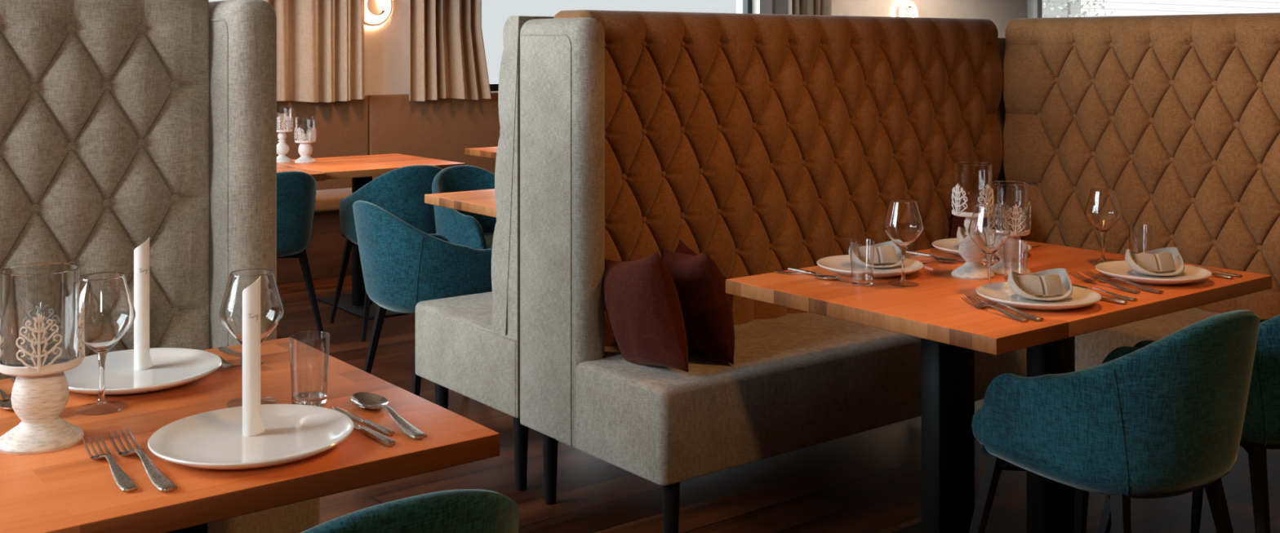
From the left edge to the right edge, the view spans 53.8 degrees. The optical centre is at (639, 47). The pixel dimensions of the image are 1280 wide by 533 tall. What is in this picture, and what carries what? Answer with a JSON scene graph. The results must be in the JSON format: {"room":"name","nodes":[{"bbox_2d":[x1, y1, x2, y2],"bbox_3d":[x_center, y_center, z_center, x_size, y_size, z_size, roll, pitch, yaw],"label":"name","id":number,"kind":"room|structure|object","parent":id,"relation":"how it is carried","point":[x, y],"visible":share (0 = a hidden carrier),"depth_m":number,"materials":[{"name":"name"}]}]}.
{"room":"restaurant","nodes":[
{"label":"restaurant","id":0,"kind":"room"},
{"bbox_2d":[364,0,1027,95],"bbox_3d":[2.043,-0.240,11.235,20.300,3.200,0.250,0,0,-38],"label":"wall","id":1,"kind":"structure","parent":0,"point":[386,45],"depth_m":10.25,"materials":[{"name":"paint"}]},
{"bbox_2d":[264,0,364,102],"bbox_3d":[-2.115,-0.559,7.699,1.056,1.785,0.245,0,0,-38],"label":"curtain","id":2,"kind":"object","parent":1,"relation":"hanging from","point":[320,43],"visible":0.6,"depth_m":7.74,"materials":[{"name":"beige fabric"}]},
{"bbox_2d":[364,0,392,26],"bbox_3d":[-1.725,-0.275,8.114,0.270,0.270,0.062,0,0,-38],"label":"wall lamp","id":3,"kind":"object","parent":1,"relation":"attached to","point":[376,12],"visible":0.73,"depth_m":8.14,"materials":[{"name":"white glass"}]},
{"bbox_2d":[408,0,491,101],"bbox_3d":[-1.319,-0.554,8.308,0.700,1.795,0.255,0,0,-38],"label":"curtain","id":4,"kind":"object","parent":1,"relation":"hanging from","point":[447,56],"visible":1,"depth_m":8.27,"materials":[{"name":"beige fabric"}]},
{"bbox_2d":[489,0,751,91],"bbox_3d":[-0.279,-0.420,9.390,2.970,1.440,0.060,0,0,-38],"label":"window","id":5,"kind":"structure","parent":1,"relation":"in","point":[747,4],"depth_m":10.26,"materials":[{"name":"black"}]},
{"bbox_2d":[757,0,772,13],"bbox_3d":[1.015,-0.445,10.260,0.140,1.490,0.030,0,0,-38],"label":"trim","id":6,"kind":"structure","parent":1,"relation":"attached to","point":[764,6],"depth_m":10.24,"materials":[{"name":"white"}]},
{"bbox_2d":[787,0,831,15],"bbox_3d":[1.365,-0.557,10.412,0.680,1.790,0.218,0,0,-38],"label":"curtain","id":7,"kind":"object","parent":1,"relation":"hanging from","point":[824,7],"visible":0.09,"depth_m":10.32,"materials":[{"name":"beige fabric"}]},
{"bbox_2d":[894,0,918,17],"bbox_3d":[2.384,-0.300,11.301,0.270,0.270,0.062,0,0,-38],"label":"wall lamp","id":8,"kind":"object","parent":1,"relation":"attached to","point":[904,8],"visible":0.6,"depth_m":11.29,"materials":[{"name":"white glass"}]},
{"bbox_2d":[1027,0,1042,17],"bbox_3d":[3.913,-0.420,12.609,0.080,1.440,0.190,0,0,-38],"label":"trim","id":9,"kind":"structure","parent":1,"relation":"attached to","point":[1034,6],"depth_m":12.54,"materials":[{"name":"white"}]},
{"bbox_2d":[276,275,1279,532],"bbox_3d":[5.399,1.420,6.909,20.300,0.120,11.200,0,0,-38],"label":"floor","id":10,"kind":"structure","parent":0,"point":[869,481],"depth_m":3.90,"materials":[{"name":"brown wood"}]},
{"bbox_2d":[0,0,319,532],"bbox_3d":[-1.622,0.598,2.412,1.904,1.523,0.600,0,0,-38],"label":"bench","id":11,"kind":"object","parent":10,"relation":"on","point":[124,124],"visible":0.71,"depth_m":2.89,"materials":[{"name":"beige fabric"}]},
{"bbox_2d":[0,337,499,532],"bbox_3d":[-0.958,0.980,1.915,1.233,0.760,0.829,0,0,-38],"label":"dining table","id":12,"kind":"object","parent":10,"relation":"on","point":[64,491],"visible":0.63,"depth_m":1.86,"materials":[{"name":"brown wood"}]},
{"bbox_2d":[0,389,13,409],"bbox_3d":[-1.093,0.592,2.155,0.047,0.016,0.225,0,0,-40],"label":"spoon","id":13,"kind":"object","parent":12,"relation":"on","point":[6,402],"visible":0.56,"depth_m":2.12,"materials":[{"name":"silver metal"}]},
{"bbox_2d":[10,376,17,382],"bbox_3d":[-1.064,0.595,2.193,0.017,0.008,0.210,0,0,-38],"label":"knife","id":14,"kind":"object","parent":12,"relation":"on","point":[12,378],"visible":0.1,"depth_m":2.26,"materials":[{"name":"silver metal"}]},
{"bbox_2d":[0,262,84,454],"bbox_3d":[-0.913,0.468,1.921,0.125,0.264,0.125,0,0,-24],"label":"candle holder","id":15,"kind":"object","parent":12,"relation":"on","point":[41,319],"visible":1,"depth_m":1.88,"materials":[{"name":"white wood"}]},
{"bbox_2d":[0,302,84,376],"bbox_3d":[-0.913,0.439,1.921,0.124,0.093,0.124,0,0,-38],"label":"tray","id":16,"kind":"object","parent":15,"relation":"on","point":[37,339],"depth_m":1.87,"materials":[{"name":"white metal"}]},
{"bbox_2d":[75,271,135,415],"bbox_3d":[-0.893,0.489,2.095,0.104,0.221,0.104,0,0,-38],"label":"wine glass","id":17,"kind":"object","parent":12,"relation":"on","point":[109,311],"visible":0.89,"depth_m":2.07,"materials":[{"name":"clear glass"}]},
{"bbox_2d":[79,271,135,352],"bbox_3d":[-0.893,0.441,2.095,0.104,0.125,0.104,0,0,-38],"label":"bowl","id":18,"kind":"object","parent":17,"relation":"on","point":[109,311],"depth_m":2.06,"materials":[{"name":"clear glass"}]},
{"bbox_2d":[82,435,137,492],"bbox_3d":[-0.754,0.590,1.796,0.029,0.016,0.236,0,0,-35],"label":"fork","id":19,"kind":"object","parent":12,"relation":"on","point":[124,482],"visible":1,"depth_m":1.77,"materials":[{"name":"metal"}]},
{"bbox_2d":[63,347,222,395],"bbox_3d":[-0.906,0.587,2.268,0.295,0.026,0.295,0,0,-38],"label":"dinner plate","id":20,"kind":"object","parent":12,"relation":"on","point":[172,367],"visible":0.8,"depth_m":2.28,"materials":[{"name":"white ceramic"}]},
{"bbox_2d":[133,237,153,370],"bbox_3d":[-0.910,0.467,2.310,0.033,0.240,0.027,0,0,38],"label":"rolled napkin","id":21,"kind":"object","parent":20,"relation":"on","point":[142,358],"visible":0.97,"depth_m":2.30,"materials":[{"name":"white paper"}]},
{"bbox_2d":[108,428,177,492],"bbox_3d":[-0.712,0.589,1.807,0.033,0.018,0.268,0,0,-36],"label":"fork","id":22,"kind":"object","parent":12,"relation":"on","point":[156,476],"visible":1,"depth_m":1.78,"materials":[{"name":"metal"}]},
{"bbox_2d":[197,349,242,368],"bbox_3d":[-0.806,0.591,2.404,0.025,0.014,0.205,0,0,-39],"label":"fork","id":23,"kind":"object","parent":12,"relation":"on","point":[225,365],"visible":0.59,"depth_m":2.37,"materials":[{"name":"metal"}]},
{"bbox_2d":[217,346,264,364],"bbox_3d":[-0.768,0.591,2.422,0.026,0.014,0.210,0,0,-36],"label":"fork","id":24,"kind":"object","parent":12,"relation":"on","point":[224,349],"visible":0.43,"depth_m":2.46,"materials":[{"name":"metal"}]},
{"bbox_2d":[147,404,354,469],"bbox_3d":[-0.578,0.587,1.888,0.295,0.026,0.295,0,0,-38],"label":"dinner plate","id":25,"kind":"object","parent":12,"relation":"on","point":[213,439],"visible":0.94,"depth_m":1.89,"materials":[{"name":"white ceramic"}]},
{"bbox_2d":[242,276,265,436],"bbox_3d":[-0.589,0.467,1.918,0.033,0.240,0.027,0,0,43],"label":"rolled napkin","id":26,"kind":"object","parent":25,"relation":"on","point":[252,424],"visible":1,"depth_m":1.91,"materials":[{"name":"white paper"}]},
{"bbox_2d":[219,268,284,408],"bbox_3d":[-0.655,0.489,2.128,0.104,0.221,0.104,0,0,-38],"label":"wine glass","id":27,"kind":"object","parent":12,"relation":"on","point":[272,311],"visible":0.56,"depth_m":2.10,"materials":[{"name":"clear glass"}]},
{"bbox_2d":[219,268,284,344],"bbox_3d":[-0.655,0.441,2.128,0.104,0.125,0.104,0,0,-38],"label":"bowl","id":28,"kind":"object","parent":27,"relation":"on","point":[272,311],"depth_m":2.10,"materials":[{"name":"clear glass"}]},
{"bbox_2d":[288,331,329,407],"bbox_3d":[-0.555,0.541,2.119,0.066,0.116,0.066,0,0,-38],"label":"water glass","id":29,"kind":"object","parent":12,"relation":"on","point":[309,398],"visible":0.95,"depth_m":2.11,"materials":[{"name":"clear glass"}]},
{"bbox_2d":[332,406,394,436],"bbox_3d":[-0.447,0.595,2.021,0.016,0.008,0.196,0,0,-40],"label":"knife","id":30,"kind":"object","parent":12,"relation":"on","point":[382,429],"visible":0.96,"depth_m":2.00,"materials":[{"name":"metal"}]},
{"bbox_2d":[352,420,395,446],"bbox_3d":[-0.442,0.595,1.982,0.018,0.009,0.225,0,0,-39],"label":"knife","id":31,"kind":"object","parent":12,"relation":"on","point":[383,439],"visible":0.65,"depth_m":1.93,"materials":[{"name":"silver metal"}]},
{"bbox_2d":[351,391,426,439],"bbox_3d":[-0.407,0.591,2.039,0.056,0.019,0.268,0,0,-33],"label":"spoon","id":32,"kind":"object","parent":12,"relation":"on","point":[369,401],"visible":1,"depth_m":2.07,"materials":[{"name":"metal"}]},
{"bbox_2d":[351,391,388,409],"bbox_3d":[-0.448,0.591,2.103,0.056,0.019,0.116,0,0,-33],"label":"bowl","id":33,"kind":"object","parent":32,"relation":"on","point":[369,401],"depth_m":2.12,"materials":[{"name":"silver metal"}]},
{"bbox_2d":[276,170,325,342],"bbox_3d":[-1.781,0.955,5.806,0.615,0.815,0.503,0,0,43],"label":"tub chair","id":34,"kind":"object","parent":10,"relation":"on","point":[295,189],"visible":0.44,"depth_m":5.67,"materials":[{"name":"teal fabric"}]},
{"bbox_2d":[276,164,325,181],"bbox_3d":[-2.064,0.980,6.132,0.775,0.760,0.820,0,0,-38],"label":"dining table","id":35,"kind":"object","parent":10,"relation":"on","point":[318,176],"visible":0.12,"depth_m":6.15,"materials":[{"name":"brown wood"}]},
{"bbox_2d":[276,153,465,319],"bbox_3d":[-1.452,0.980,6.635,0.778,0.760,0.775,0,0,-38],"label":"dining table","id":36,"kind":"object","parent":10,"relation":"on","point":[362,169],"visible":0.7,"depth_m":6.58,"materials":[{"name":"brown wood"}]},
{"bbox_2d":[276,105,293,163],"bbox_3d":[-1.882,0.452,6.636,0.114,0.296,0.114,0,0,42],"label":"candle holder","id":37,"kind":"object","parent":36,"relation":"on","point":[284,119],"visible":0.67,"depth_m":6.60,"materials":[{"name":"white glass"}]},
{"bbox_2d":[276,115,293,132],"bbox_3d":[-1.882,0.398,6.636,0.113,0.084,0.113,0,0,-38],"label":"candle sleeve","id":38,"kind":"object","parent":37,"relation":"on","point":[284,123],"depth_m":6.59,"materials":[{"name":"white metal"}]},
{"bbox_2d":[294,115,315,163],"bbox_3d":[-1.758,0.480,6.630,0.114,0.240,0.114,0,0,17],"label":"candle holder","id":39,"kind":"object","parent":36,"relation":"on","point":[304,130],"visible":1,"depth_m":6.59,"materials":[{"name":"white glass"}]},
{"bbox_2d":[294,126,315,142],"bbox_3d":[-1.758,0.454,6.630,0.111,0.084,0.111,0,0,-38],"label":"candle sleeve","id":40,"kind":"object","parent":39,"relation":"on","point":[303,134],"depth_m":6.59,"materials":[{"name":"white metal"}]},
{"bbox_2d":[328,164,442,342],"bbox_3d":[-1.190,0.955,6.151,0.503,0.815,0.615,0,0,-32],"label":"tub chair","id":41,"kind":"object","parent":10,"relation":"on","point":[401,192],"visible":0.41,"depth_m":5.90,"materials":[{"name":"teal fabric"}]},
{"bbox_2d":[276,91,500,284],"bbox_3d":[-1.660,0.831,7.850,7.400,1.058,0.520,0,0,-38],"label":"banquette","id":42,"kind":"object","parent":10,"relation":"on","point":[440,128],"visible":0.09,"depth_m":8.03,"materials":[{"name":"beige fabric"}]},
{"bbox_2d":[314,187,351,212],"bbox_3d":[-1.653,0.920,7.842,7.400,0.080,0.500,0,0,-38],"label":"seat cushion","id":43,"kind":"object","parent":42,"relation":"on","point":[327,199],"depth_m":7.44,"materials":[{"name":"beige fabric"}]},
{"bbox_2d":[300,488,519,532],"bbox_3d":[-0.452,0.955,1.767,0.503,0.815,0.615,0,0,-36],"label":"tub chair","id":44,"kind":"object","parent":10,"relation":"on","point":[464,510],"visible":1,"depth_m":1.54,"materials":[{"name":"teal fabric"}]},
{"bbox_2d":[352,200,492,396],"bbox_3d":[-0.750,0.955,4.678,0.615,0.815,0.503,0,0,-35],"label":"tub chair","id":45,"kind":"object","parent":10,"relation":"on","point":[403,265],"visible":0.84,"depth_m":4.44,"materials":[{"name":"teal fabric"}]},
{"bbox_2d":[424,188,496,217],"bbox_3d":[-0.195,0.980,5.246,1.178,0.760,0.730,0,0,-38],"label":"dining table","id":46,"kind":"object","parent":10,"relation":"on","point":[482,202],"visible":0.12,"depth_m":5.02,"materials":[{"name":"brown wood"}]},
{"bbox_2d":[431,164,496,249],"bbox_3d":[-0.645,0.955,5.676,0.503,0.815,0.615,0,0,-44],"label":"tub chair","id":47,"kind":"object","parent":10,"relation":"on","point":[473,230],"visible":0.33,"depth_m":5.70,"materials":[{"name":"teal fabric"}]},
{"bbox_2d":[464,146,497,158],"bbox_3d":[-0.480,0.980,7.439,0.780,0.760,0.855,0,0,-38],"label":"dining table","id":48,"kind":"object","parent":10,"relation":"on","point":[486,152],"visible":0.11,"depth_m":7.42,"materials":[{"name":"brown wood"}]},
{"bbox_2d":[415,15,554,490],"bbox_3d":[0.222,0.631,4.652,2.002,1.458,0.671,0,0,-38],"label":"bench","id":49,"kind":"object","parent":10,"relation":"on","point":[468,345],"visible":0.02,"depth_m":3.87,"materials":[{"name":"beige fabric"}]},
{"bbox_2d":[520,9,1026,532],"bbox_3d":[0.743,0.624,4.196,2.274,1.473,0.680,0,0,-38],"label":"bench","id":50,"kind":"object","parent":10,"relation":"on","point":[761,144],"visible":0.75,"depth_m":3.81,"materials":[{"name":"beige fabric"}]},
{"bbox_2d":[603,251,688,372],"bbox_3d":[0.012,0.732,3.483,0.169,0.381,0.383,0,0,-26],"label":"cushion","id":51,"kind":"object","parent":50,"relation":"on","point":[642,302],"visible":1,"depth_m":3.37,"materials":[{"name":"red fabric"}]},
{"bbox_2d":[661,248,734,364],"bbox_3d":[0.163,0.735,3.625,0.175,0.340,0.338,0,0,-16],"label":"cushion","id":52,"kind":"object","parent":50,"relation":"on","point":[700,283],"visible":0.77,"depth_m":3.50,"materials":[{"name":"red fabric"}]},
{"bbox_2d":[675,239,733,308],"bbox_3d":[0.166,0.772,3.759,0.164,0.411,0.412,0,0,43],"label":"cushion","id":53,"kind":"object","parent":50,"relation":"on","point":[682,248],"visible":0.06,"depth_m":3.73,"materials":[{"name":"red fabric"}]},
{"bbox_2d":[950,215,1025,240],"bbox_3d":[1.261,0.695,4.574,0.508,0.499,0.190,0,0,-31],"label":"cushion","id":54,"kind":"object","parent":50,"relation":"on","point":[957,221],"visible":0.04,"depth_m":4.49,"materials":[{"name":"red fabric"}]},
{"bbox_2d":[725,240,1271,532],"bbox_3d":[0.945,0.980,3.301,1.180,0.760,0.841,0,0,-38],"label":"dining table","id":55,"kind":"object","parent":10,"relation":"on","point":[950,330],"visible":0.69,"depth_m":3.14,"materials":[{"name":"brown wood"}]},
{"bbox_2d":[774,270,839,279],"bbox_3d":[0.437,0.593,3.306,0.195,0.014,0.041,0,0,40],"label":"spoon","id":56,"kind":"object","parent":55,"relation":"on","point":[821,277],"visible":1,"depth_m":3.29,"materials":[{"name":"silver metal"}]},
{"bbox_2d":[810,272,839,279],"bbox_3d":[0.479,0.593,3.271,0.085,0.014,0.041,0,0,40],"label":"bowl","id":57,"kind":"object","parent":56,"relation":"on","point":[822,277],"depth_m":3.28,"materials":[{"name":"silver metal"}]},
{"bbox_2d":[787,266,850,281],"bbox_3d":[0.470,0.595,3.310,0.018,0.009,0.225,0,0,-37],"label":"knife","id":58,"kind":"object","parent":55,"relation":"on","point":[790,268],"visible":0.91,"depth_m":3.35,"materials":[{"name":"silver metal"}]},
{"bbox_2d":[849,238,874,285],"bbox_3d":[0.564,0.544,3.202,0.063,0.111,0.063,0,0,-38],"label":"water glass","id":59,"kind":"object","parent":55,"relation":"on","point":[857,281],"visible":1,"depth_m":3.19,"materials":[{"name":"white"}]},
{"bbox_2d":[816,254,924,278],"bbox_3d":[0.614,0.588,3.372,0.282,0.025,0.282,0,0,-38],"label":"dinner plate","id":60,"kind":"object","parent":55,"relation":"on","point":[841,264],"visible":0.76,"depth_m":3.35,"materials":[{"name":"white ceramic"}]},
{"bbox_2d":[848,240,901,267],"bbox_3d":[0.638,0.554,3.400,0.156,0.064,0.124,0,0,-14],"label":"folded napkin","id":61,"kind":"object","parent":60,"relation":"on","point":[886,254],"visible":0.9,"depth_m":3.39,"materials":[{"name":"fabric"}]},
{"bbox_2d":[883,199,923,287],"bbox_3d":[0.667,0.493,3.196,0.100,0.213,0.100,0,0,-38],"label":"wine glass","id":62,"kind":"object","parent":55,"relation":"on","point":[903,224],"visible":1,"depth_m":3.17,"materials":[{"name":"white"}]},
{"bbox_2d":[883,199,923,248],"bbox_3d":[0.667,0.446,3.196,0.100,0.120,0.100,0,0,-38],"label":"bowl","id":63,"kind":"object","parent":62,"relation":"on","point":[903,223],"depth_m":3.16,"materials":[{"name":"clear glass"}]},
{"bbox_2d":[905,254,958,262],"bbox_3d":[0.808,0.593,3.573,0.207,0.015,0.043,0,0,45],"label":"spoon","id":64,"kind":"object","parent":55,"relation":"on","point":[940,260],"visible":0.97,"depth_m":3.55,"materials":[{"name":"silver metal"}]},
{"bbox_2d":[929,255,958,262],"bbox_3d":[0.850,0.593,3.531,0.090,0.015,0.043,0,0,45],"label":"bowl","id":65,"kind":"object","parent":64,"relation":"on","point":[940,260],"depth_m":3.54,"materials":[{"name":"silver metal"}]},
{"bbox_2d":[906,250,965,262],"bbox_3d":[0.845,0.595,3.601,0.017,0.008,0.215,0,0,-39],"label":"knife","id":66,"kind":"object","parent":55,"relation":"on","point":[912,252],"visible":0.7,"depth_m":3.64,"materials":[{"name":"silver metal"}]},
{"bbox_2d":[951,161,994,279],"bbox_3d":[0.876,0.452,3.322,0.114,0.296,0.114,0,0,-31],"label":"candle holder","id":67,"kind":"object","parent":55,"relation":"on","point":[972,180],"visible":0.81,"depth_m":3.29,"materials":[{"name":"white wood"}]},
{"bbox_2d":[951,184,994,217],"bbox_3d":[0.876,0.398,3.322,0.113,0.084,0.113,0,0,-38],"label":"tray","id":68,"kind":"object","parent":67,"relation":"on","point":[964,197],"depth_m":3.28,"materials":[{"name":"white metal"}]},
{"bbox_2d":[932,238,1031,258],"bbox_3d":[0.996,0.588,3.684,0.282,0.025,0.282,0,0,-38],"label":"dinner plate","id":69,"kind":"object","parent":55,"relation":"on","point":[948,245],"visible":0.36,"depth_m":3.71,"materials":[{"name":"white ceramic"}]},
{"bbox_2d":[956,226,966,242],"bbox_3d":[1.003,0.554,3.696,0.156,0.064,0.124,0,0,-14],"label":"folded napkin","id":70,"kind":"object","parent":69,"relation":"on","point":[961,235],"visible":0.08,"depth_m":3.68,"materials":[{"name":"fabric"}]},
{"bbox_2d":[979,255,997,266],"bbox_3d":[0.958,0.545,3.483,0.061,0.108,0.061,0,0,-38],"label":"water glass","id":71,"kind":"object","parent":55,"relation":"on","point":[984,262],"visible":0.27,"depth_m":3.46,"materials":[{"name":"clear glass"}]},
{"bbox_2d":[968,203,1010,292],"bbox_3d":[0.859,0.493,3.104,0.100,0.213,0.100,0,0,-38],"label":"wine glass","id":72,"kind":"object","parent":55,"relation":"on","point":[988,228],"visible":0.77,"depth_m":3.07,"materials":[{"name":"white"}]},
{"bbox_2d":[968,203,1010,254],"bbox_3d":[0.859,0.446,3.104,0.100,0.120,0.100,0,0,-38],"label":"bowl","id":73,"kind":"object","parent":72,"relation":"on","point":[988,228],"depth_m":3.07,"materials":[{"name":"clear glass"}]},
{"bbox_2d":[960,296,1029,321],"bbox_3d":[0.803,0.591,2.858,0.027,0.015,0.222,0,0,-21],"label":"fork","id":74,"kind":"object","parent":55,"relation":"on","point":[979,305],"visible":1,"depth_m":2.85,"materials":[{"name":"metal"}]},
{"bbox_2d":[964,293,1044,320],"bbox_3d":[0.829,0.590,2.875,0.030,0.017,0.245,0,0,-24],"label":"fork","id":75,"kind":"object","parent":55,"relation":"on","point":[984,303],"visible":0.92,"depth_m":2.85,"materials":[{"name":"metal"}]},
{"bbox_2d":[991,181,1031,275],"bbox_3d":[0.986,0.480,3.372,0.114,0.240,0.114,0,0,-2],"label":"candle holder","id":76,"kind":"object","parent":55,"relation":"on","point":[1013,195],"visible":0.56,"depth_m":3.34,"materials":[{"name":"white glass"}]},
{"bbox_2d":[1005,201,1031,236],"bbox_3d":[0.986,0.454,3.372,0.111,0.084,0.111,0,0,-38],"label":"ornament","id":77,"kind":"object","parent":76,"relation":"on","point":[1018,214],"depth_m":3.32,"materials":[{"name":"white metal"}]},
{"bbox_2d":[1003,240,1027,282],"bbox_3d":[0.952,0.545,3.200,0.061,0.108,0.061,0,0,-38],"label":"water glass","id":78,"kind":"object","parent":55,"relation":"on","point":[1005,277],"visible":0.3,"depth_m":3.20,"materials":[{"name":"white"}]},
{"bbox_2d":[975,281,1101,311],"bbox_3d":[0.935,0.588,2.965,0.282,0.025,0.282,0,0,-38],"label":"dinner plate","id":79,"kind":"object","parent":55,"relation":"on","point":[1001,292],"visible":0.76,"depth_m":2.93,"materials":[{"name":"white ceramic"}]},
{"bbox_2d":[1007,268,1072,300],"bbox_3d":[0.940,0.554,2.965,0.156,0.064,0.124,0,0,-14],"label":"folded napkin","id":80,"kind":"object","parent":79,"relation":"on","point":[1054,284],"visible":1,"depth_m":2.96,"materials":[{"name":"fabric"}]},
{"bbox_2d":[1084,188,1121,265],"bbox_3d":[1.286,0.496,3.503,0.097,0.206,0.097,0,0,-38],"label":"wine glass","id":81,"kind":"object","parent":55,"relation":"on","point":[1103,211],"visible":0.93,"depth_m":3.47,"materials":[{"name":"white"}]},
{"bbox_2d":[1084,188,1121,231],"bbox_3d":[1.286,0.452,3.503,0.097,0.116,0.097,0,0,-38],"label":"bowl","id":82,"kind":"object","parent":81,"relation":"on","point":[1103,209],"depth_m":3.47,"materials":[{"name":"clear glass"}]},
{"bbox_2d":[1068,271,1140,293],"bbox_3d":[1.169,0.591,3.179,0.028,0.016,0.226,0,0,-24],"label":"fork","id":83,"kind":"object","parent":55,"relation":"on","point":[1082,278],"visible":1,"depth_m":3.18,"materials":[{"name":"metal"}]},
{"bbox_2d":[1071,284,1137,301],"bbox_3d":[1.116,0.593,3.072,0.043,0.015,0.208,0,0,-34],"label":"spoon","id":84,"kind":"object","parent":55,"relation":"on","point":[1078,286],"visible":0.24,"depth_m":3.04,"materials":[{"name":"silver metal"}]},
{"bbox_2d":[1071,284,1093,288],"bbox_3d":[1.083,0.593,3.121,0.043,0.015,0.090,0,0,-34],"label":"bowl","id":85,"kind":"object","parent":84,"relation":"on","point":[1078,286],"depth_m":3.13,"materials":[{"name":"silver metal"}]},
{"bbox_2d":[1100,296,1127,304],"bbox_3d":[1.069,0.595,3.032,0.017,0.008,0.215,0,0,-38],"label":"knife","id":86,"kind":"object","parent":55,"relation":"on","point":[1104,299],"visible":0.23,"depth_m":2.97,"materials":[{"name":"silver metal"}]},
{"bbox_2d":[1081,270,1164,293],"bbox_3d":[1.216,0.590,3.184,0.030,0.017,0.245,0,0,-26],"label":"fork","id":87,"kind":"object","parent":55,"relation":"on","point":[1094,276],"visible":0.91,"depth_m":3.17,"materials":[{"name":"metal"}]},
{"bbox_2d":[1128,225,1152,250],"bbox_3d":[1.382,0.545,3.485,0.061,0.108,0.061,0,0,-38],"label":"water glass","id":88,"kind":"object","parent":55,"relation":"on","point":[1128,225],"visible":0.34,"depth_m":3.48,"materials":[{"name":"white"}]},
{"bbox_2d":[1094,260,1212,285],"bbox_3d":[1.330,0.588,3.274,0.282,0.025,0.282,0,0,-38],"label":"dinner plate","id":89,"kind":"object","parent":55,"relation":"on","point":[1120,269],"visible":0.75,"depth_m":3.25,"materials":[{"name":"white ceramic"}]},
{"bbox_2d":[1124,247,1184,275],"bbox_3d":[1.337,0.554,3.281,0.156,0.064,0.124,0,0,-14],"label":"folded napkin","id":90,"kind":"object","parent":89,"relation":"on","point":[1167,261],"visible":1,"depth_m":3.27,"materials":[{"name":"fabric"}]},
{"bbox_2d":[1195,265,1242,276],"bbox_3d":[1.510,0.593,3.380,0.043,0.015,0.208,0,0,-36],"label":"spoon","id":91,"kind":"object","parent":55,"relation":"on","point":[1209,268],"visible":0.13,"depth_m":3.33,"materials":[{"name":"silver metal"}]},
{"bbox_2d":[1211,272,1233,279],"bbox_3d":[1.471,0.595,3.355,0.017,0.008,0.215,0,0,-36],"label":"knife","id":92,"kind":"object","parent":55,"relation":"on","point":[1218,275],"visible":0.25,"depth_m":3.29,"materials":[{"name":"silver metal"}]},
{"bbox_2d":[968,310,1259,532],"bbox_3d":[1.061,0.955,2.854,0.503,0.815,0.615,0,0,-35],"label":"tub chair","id":93,"kind":"object","parent":10,"relation":"on","point":[1163,418],"visible":1,"depth_m":2.62,"materials":[{"name":"teal fabric"}]},
{"bbox_2d":[1002,12,1279,371],"bbox_3d":[1.851,0.623,4.075,0.680,1.475,1.800,0,0,-38],"label":"bench","id":94,"kind":"object","parent":10,"relation":"on","point":[1178,116],"visible":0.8,"depth_m":4.34,"materials":[{"name":"beige fabric"}]},
{"bbox_2d":[1097,314,1279,532],"bbox_3d":[1.502,0.955,3.177,0.503,0.815,0.615,0,0,-36],"label":"tub chair","id":95,"kind":"object","parent":10,"relation":"on","point":[1260,432],"visible":0.27,"depth_m":2.92,"materials":[{"name":"teal fabric"}]},
{"label":"outside","id":96,"kind":"structure","parent":0,"visible":0},
{"bbox_3d":[-10.285,1.710,25.496,75.000,0.100,37.100,0,0,-38],"label":"ground","id":97,"kind":"structure","parent":96,"visible":0},
{"bbox_2d":[1042,0,1113,17],"bbox_3d":[7.319,-0.449,21.371,1.516,4.223,1.537,0,0,-38],"label":"birch tree","id":98,"kind":"object","parent":97,"relation":"on","point":[1068,5],"visible":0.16,"depth_m":21.37,"materials":[{"name":"grey plant"}]},
{"bbox_2d":[1042,0,1279,17],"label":"window","id":99,"kind":"structure","parent":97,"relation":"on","point":[1120,7],"depth_m":30.19,"materials":[{"name":"white glass"}]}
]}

